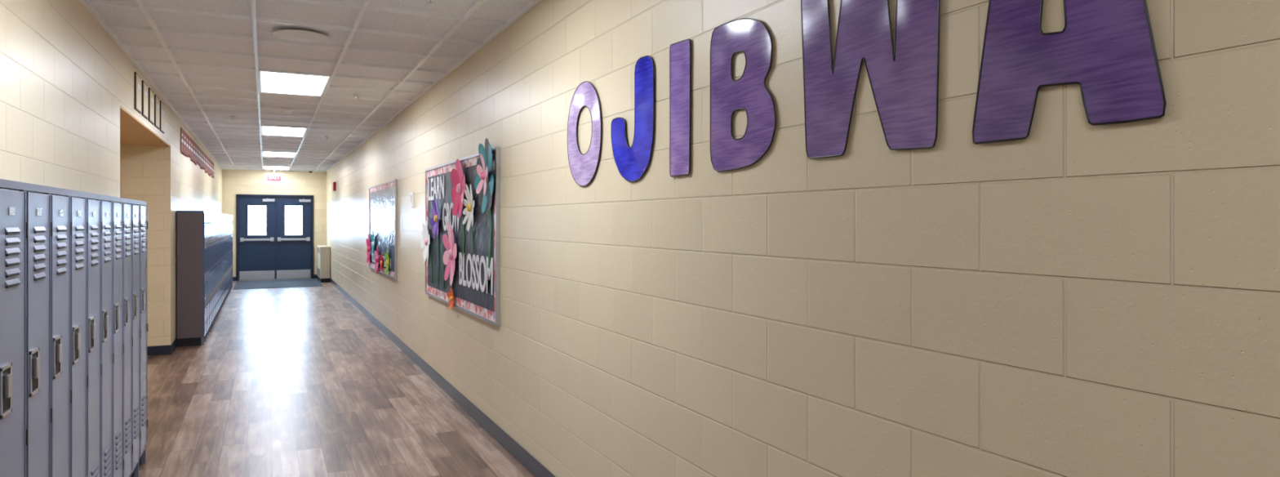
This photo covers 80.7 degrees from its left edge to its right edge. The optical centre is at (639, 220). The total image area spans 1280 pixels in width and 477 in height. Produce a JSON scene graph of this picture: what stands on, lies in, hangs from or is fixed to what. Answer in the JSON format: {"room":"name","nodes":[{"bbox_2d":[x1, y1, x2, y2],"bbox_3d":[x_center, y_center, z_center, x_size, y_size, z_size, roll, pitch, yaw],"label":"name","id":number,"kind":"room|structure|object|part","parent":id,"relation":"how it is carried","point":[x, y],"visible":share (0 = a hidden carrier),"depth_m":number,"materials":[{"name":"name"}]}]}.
{"room":"school corridor","nodes":[
{"label":"school corridor","id":0,"kind":"room"},
{"bbox_2d":[0,0,222,346],"bbox_3d":[-5.434,0.108,7.237,1.320,2.864,25.800,0,0,-26],"label":"wall","id":1,"kind":"structure","parent":0,"point":[64,82],"depth_m":4.66,"materials":[{"name":"beige brick"}]},
{"bbox_2d":[120,106,170,146],"bbox_3d":[-5.167,-0.859,6.934,1.107,0.012,3.374,0,0,-26],"label":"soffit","id":2,"kind":"structure","parent":1,"relation":"attached to","point":[132,131],"depth_m":7.45,"materials":[{"name":"brown paint"}]},
{"bbox_2d":[134,71,164,133],"bbox_3d":[-4.654,-1.085,7.173,0.016,0.310,1.990,0,0,-26],"label":"notices","id":3,"kind":"object","parent":1,"relation":"attached to","point":[156,107],"visible":1,"depth_m":7.05,"materials":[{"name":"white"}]},
{"bbox_2d":[146,337,177,355],"bbox_3d":[-5.339,1.488,7.284,1.132,0.105,25.800,0,0,-26],"label":"baseboard","id":4,"kind":"structure","parent":1,"relation":"attached to","point":[169,348],"depth_m":8.65,"materials":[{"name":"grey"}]},
{"bbox_2d":[180,127,213,177],"bbox_3d":[-7.452,-1.032,12.791,0.008,0.336,6.943,0,0,-26],"label":"banner","id":5,"kind":"object","parent":1,"relation":"attached to","point":[188,148],"visible":1,"depth_m":11.53,"materials":[{"name":"red"}]},
{"bbox_2d":[222,168,326,276],"bbox_3d":[-9.543,0.108,19.713,2.440,2.864,0.200,0,0,-26],"label":"wall","id":6,"kind":"structure","parent":0,"point":[234,182],"depth_m":19.66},
{"bbox_2d":[238,196,275,279],"bbox_3d":[-9.874,0.457,19.412,0.854,2.146,0.215,0,0,-26],"label":"leaf","id":7,"kind":"object","parent":6,"relation":"attached to","point":[256,253],"visible":1,"depth_m":19.45,"materials":[{"name":"blue"}]},
{"bbox_2d":[235,194,313,280],"bbox_3d":[-9.537,0.435,19.699,1.820,2.210,0.230,0,0,-26],"label":"frame","id":8,"kind":"object","parent":6,"relation":"attached to","point":[237,195],"visible":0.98,"depth_m":19.42,"materials":[{"name":"blue metal"}]},
{"bbox_2d":[232,274,317,280],"bbox_3d":[-9.496,1.488,19.618,2.440,0.105,0.012,0,0,-26],"label":"baseboard","id":9,"kind":"structure","parent":6,"relation":"attached to","point":[315,276],"depth_m":20.02,"materials":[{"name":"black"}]},
{"bbox_2d":[275,196,311,279],"bbox_3d":[-9.104,0.457,19.795,0.854,2.146,0.215,0,0,-26],"label":"leaf","id":10,"kind":"object","parent":6,"relation":"attached to","point":[293,251],"visible":1,"depth_m":19.84,"materials":[{"name":"blue"}]},
{"bbox_2d":[90,0,530,170],"bbox_3d":[-4.319,-1.364,7.959,3.960,0.080,26.100,0,0,-26],"label":"ceiling","id":11,"kind":"structure","parent":0,"point":[493,10],"depth_m":5.94,"materials":[{"name":"tile"}]},
{"bbox_2d":[266,168,281,181],"bbox_3d":[-9.265,-1.145,19.064,0.340,0.311,0.049,0,0,-26],"label":"exit sign","id":12,"kind":"object","parent":11,"relation":"hanging from","point":[273,176],"visible":1,"depth_m":19.05,"materials":[{"name":"white plastic"}]},
{"bbox_2d":[262,165,289,169],"bbox_3d":[-9.035,-1.310,18.692,0.586,0.020,1.196,0,0,-26],"label":"ceiling light panel","id":13,"kind":"object","parent":11,"relation":"in","point":[264,167],"depth_m":18.79,"materials":[{"name":"white plastic"}]},
{"bbox_2d":[262,151,296,157],"bbox_3d":[-7.133,-1.310,14.870,0.586,0.020,1.196,0,0,-26],"label":"ceiling light panel","id":14,"kind":"object","parent":11,"relation":"in","point":[273,153],"depth_m":14.98,"materials":[{"name":"white plastic"}]},
{"bbox_2d":[261,125,307,137],"bbox_3d":[-5.230,-1.310,11.047,0.586,0.020,1.196,0,0,-26],"label":"ceiling light panel","id":15,"kind":"object","parent":11,"relation":"in","point":[264,129],"depth_m":11.05,"materials":[{"name":"white plastic"}]},
{"bbox_2d":[258,71,330,96],"bbox_3d":[-3.327,-1.310,7.224,0.586,0.020,1.196,0,0,-26],"label":"ceiling light panel","id":16,"kind":"object","parent":11,"relation":"in","point":[269,77],"depth_m":7.20,"materials":[{"name":"white plastic"}]},
{"bbox_2d":[272,29,328,43],"bbox_3d":[-2.392,-1.289,5.311,0.360,0.022,0.360,0,0,-26],"label":"ceiling speaker","id":17,"kind":"object","parent":11,"relation":"in","point":[299,36],"depth_m":5.26},
{"bbox_2d":[80,0,542,172],"bbox_3d":[-3.751,-1.311,8.075,2.440,0.026,25.800,0,0,-26],"label":"grid","id":18,"kind":"object","parent":11,"relation":"attached to","point":[365,6],"visible":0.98,"depth_m":6.68,"materials":[{"name":"white metal"}]},
{"bbox_2d":[138,278,534,476],"bbox_3d":[-4.319,1.590,7.959,3.960,0.100,26.100,0,0,-26],"label":"floor","id":19,"kind":"structure","parent":0,"point":[284,381],"depth_m":6.27,"materials":[{"name":"plastic"}]},
{"bbox_2d":[0,178,147,476],"bbox_3d":[-2.259,0.710,2.714,0.305,1.660,4.512,0,0,-26],"label":"lockers","id":20,"kind":"object","parent":19,"relation":"on","point":[73,325],"visible":1,"depth_m":2.91,"materials":[{"name":"grey metal"}]},
{"bbox_2d":[177,210,232,346],"bbox_3d":[-7.512,0.710,13.268,0.305,1.660,8.994,0,0,-26],"label":"lockers","id":21,"kind":"object","parent":19,"relation":"on","point":[204,238],"visible":1,"depth_m":9.29,"materials":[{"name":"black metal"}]},
{"bbox_2d":[232,278,323,289],"bbox_3d":[-8.821,1.535,18.352,1.880,0.010,2.560,0,0,-26],"label":"entrance mat","id":22,"kind":"object","parent":19,"relation":"on","point":[277,283],"visible":1,"depth_m":18.20,"materials":[{"name":"carpet"}]},
{"bbox_2d":[316,244,330,282],"bbox_3d":[-8.123,1.097,19.303,0.237,0.885,1.320,0,0,-26],"label":"wall heater","id":23,"kind":"object","parent":19,"relation":"on","point":[322,251],"visible":1,"depth_m":18.74,"materials":[{"name":"beige metal"}]},
{"bbox_2d":[326,0,1279,476],"bbox_3d":[-2.569,0.108,8.663,0.200,2.864,25.800,0,0,-26],"label":"wall","id":24,"kind":"structure","parent":0,"point":[1072,297],"depth_m":2.08,"materials":[{"name":"beige brick"}]},
{"bbox_2d":[332,182,336,191],"bbox_3d":[-7.106,-0.790,17.474,0.070,0.200,0.220,0,0,-26],"label":"fire alarm strobe","id":25,"kind":"object","parent":24,"relation":"attached to","point":[334,184],"visible":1,"depth_m":17.38,"materials":[{"name":"red plastic"}]},
{"bbox_2d":[366,178,397,279],"bbox_3d":[-3.632,0.123,10.505,0.058,1.266,2.725,0,0,-26],"label":"bulletin board","id":26,"kind":"object","parent":24,"relation":"attached to","point":[382,240],"visible":1,"depth_m":10.27,"materials":[{"name":"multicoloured paper"}]},
{"bbox_2d":[374,245,378,273],"bbox_3d":[-3.723,0.560,10.658,0.032,0.392,0.392,0,0,-26],"label":"flower","id":27,"kind":"object","parent":26,"relation":"on","point":[376,253],"depth_m":10.71,"materials":[{"name":"pink paper"}]},
{"bbox_2d":[378,253,382,271],"bbox_3d":[-3.522,0.570,10.255,0.032,0.255,0.255,0,0,-26],"label":"flower","id":28,"kind":"object","parent":26,"relation":"on","point":[380,256],"depth_m":10.29,"materials":[{"name":"red paper"}]},
{"bbox_2d":[410,191,413,208],"bbox_3d":[-2.514,-0.225,8.299,0.026,0.170,0.100,0,0,-26],"label":"thermostat","id":29,"kind":"object","parent":24,"relation":"attached to","point":[411,193],"visible":1,"depth_m":8.27,"materials":[{"name":"white plastic"}]},
{"bbox_2d":[329,277,555,476],"bbox_3d":[-2.664,1.488,8.616,0.012,0.105,25.800,0,0,-26],"label":"baseboard","id":30,"kind":"structure","parent":24,"relation":"attached to","point":[522,455],"depth_m":5.98,"materials":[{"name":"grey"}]},
{"bbox_2d":[420,137,500,325],"bbox_3d":[-1.595,0.086,6.383,0.084,1.348,2.720,0,0,-26],"label":"bulletin board","id":31,"kind":"object","parent":24,"relation":"attached to","point":[460,243],"visible":1,"depth_m":6.01,"materials":[{"name":"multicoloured paper"}]},
{"bbox_2d":[420,221,430,262],"bbox_3d":[-2.110,0.210,7.417,0.032,0.417,0.412,0,0,-26],"label":"flower","id":32,"kind":"object","parent":31,"relation":"on","point":[425,243],"depth_m":7.42,"materials":[{"name":"white paper"}]},
{"bbox_3d":[-2.022,0.415,7.287,0.004,0.394,0.085,0,0,-26],"label":"stem","id":33,"kind":"part","parent":31,"relation":"part of","materials":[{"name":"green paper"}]},
{"bbox_2d":[430,198,439,238],"bbox_3d":[-1.896,-0.020,6.987,0.032,0.378,0.372,0,0,-26],"label":"flower","id":34,"kind":"object","parent":31,"relation":"on","point":[435,220],"depth_m":7.00,"materials":[{"name":"purple paper"}]},
{"bbox_3d":[-1.877,0.290,6.997,0.004,0.605,0.075,0,0,-26],"label":"stem","id":35,"kind":"part","parent":31,"relation":"part of","materials":[{"name":"green paper"}]},
{"bbox_3d":[-1.779,0.375,6.800,0.004,0.473,0.075,0,0,-26],"label":"stem","id":36,"kind":"part","parent":31,"relation":"part of","materials":[{"name":"green paper"}]},
{"bbox_2d":[442,223,457,285],"bbox_3d":[-1.629,0.290,6.450,0.032,0.529,0.529,0,0,-26],"label":"flower","id":37,"kind":"object","parent":31,"relation":"on","point":[450,239],"depth_m":6.45,"materials":[{"name":"pink paper"}]},
{"bbox_2d":[446,286,453,309],"bbox_3d":[-1.606,0.663,6.405,0.032,0.194,0.195,0,0,-26],"label":"flower","id":38,"kind":"object","parent":31,"relation":"on","point":[450,295],"depth_m":6.43,"materials":[{"name":"orange paper"}]},
{"bbox_3d":[-1.445,0.020,6.128,0.004,0.550,0.139,0,0,-26],"label":"stem","id":39,"kind":"part","parent":31,"relation":"part of","materials":[{"name":"green paper"}]},
{"bbox_3d":[-1.304,0.075,5.846,0.004,0.333,0.060,0,0,-26],"label":"stem","id":40,"kind":"part","parent":31,"relation":"part of","materials":[{"name":"green paper"}]},
{"bbox_3d":[-1.082,-0.001,5.398,0.004,0.688,0.129,0,0,-26],"label":"stem","id":41,"kind":"part","parent":31,"relation":"part of","materials":[{"name":"green paper"}]},
{"bbox_2d":[567,80,601,186],"bbox_3d":[-0.288,-0.440,3.836,0.005,0.532,0.455,0,0,-26],"label":"letter","id":42,"kind":"object","parent":24,"relation":"attached to","point":[583,167],"visible":1,"depth_m":3.83,"materials":[{"name":"purple metal"}]},
{"bbox_2d":[610,55,653,182],"bbox_3d":[-0.038,-0.437,3.333,0.005,0.533,0.433,0,0,-26],"label":"letter","id":43,"kind":"object","parent":24,"relation":"attached to","point":[632,162],"visible":1,"depth_m":3.27,"materials":[{"name":"blue metal"}]},
{"bbox_2d":[669,39,690,177],"bbox_3d":[0.156,-0.439,2.943,0.005,0.530,0.164,0,0,-26],"label":"letter","id":44,"kind":"object","parent":24,"relation":"attached to","point":[680,51],"visible":1,"depth_m":2.94,"materials":[{"name":"purple metal"}]},
{"bbox_2d":[710,17,776,172],"bbox_3d":[0.344,-0.435,2.566,0.005,0.522,0.393,0,0,-26],"label":"letter","id":45,"kind":"object","parent":24,"relation":"attached to","point":[749,93],"visible":1,"depth_m":2.56,"materials":[{"name":"purple metal"}]},
{"bbox_2d":[800,0,940,158],"bbox_3d":[0.605,-0.439,2.042,0.005,0.526,0.527,0,0,-26],"label":"letter","id":46,"kind":"object","parent":24,"relation":"attached to","point":[904,78],"visible":1,"depth_m":2.00,"materials":[{"name":"purple metal"}]},
{"bbox_2d":[972,0,1166,144],"bbox_3d":[0.855,-0.439,1.540,0.005,0.530,0.415,0,0,-26],"label":"letter","id":47,"kind":"object","parent":24,"relation":"attached to","point":[1107,48],"visible":1,"depth_m":1.51,"materials":[{"name":"purple metal"}]}
]}

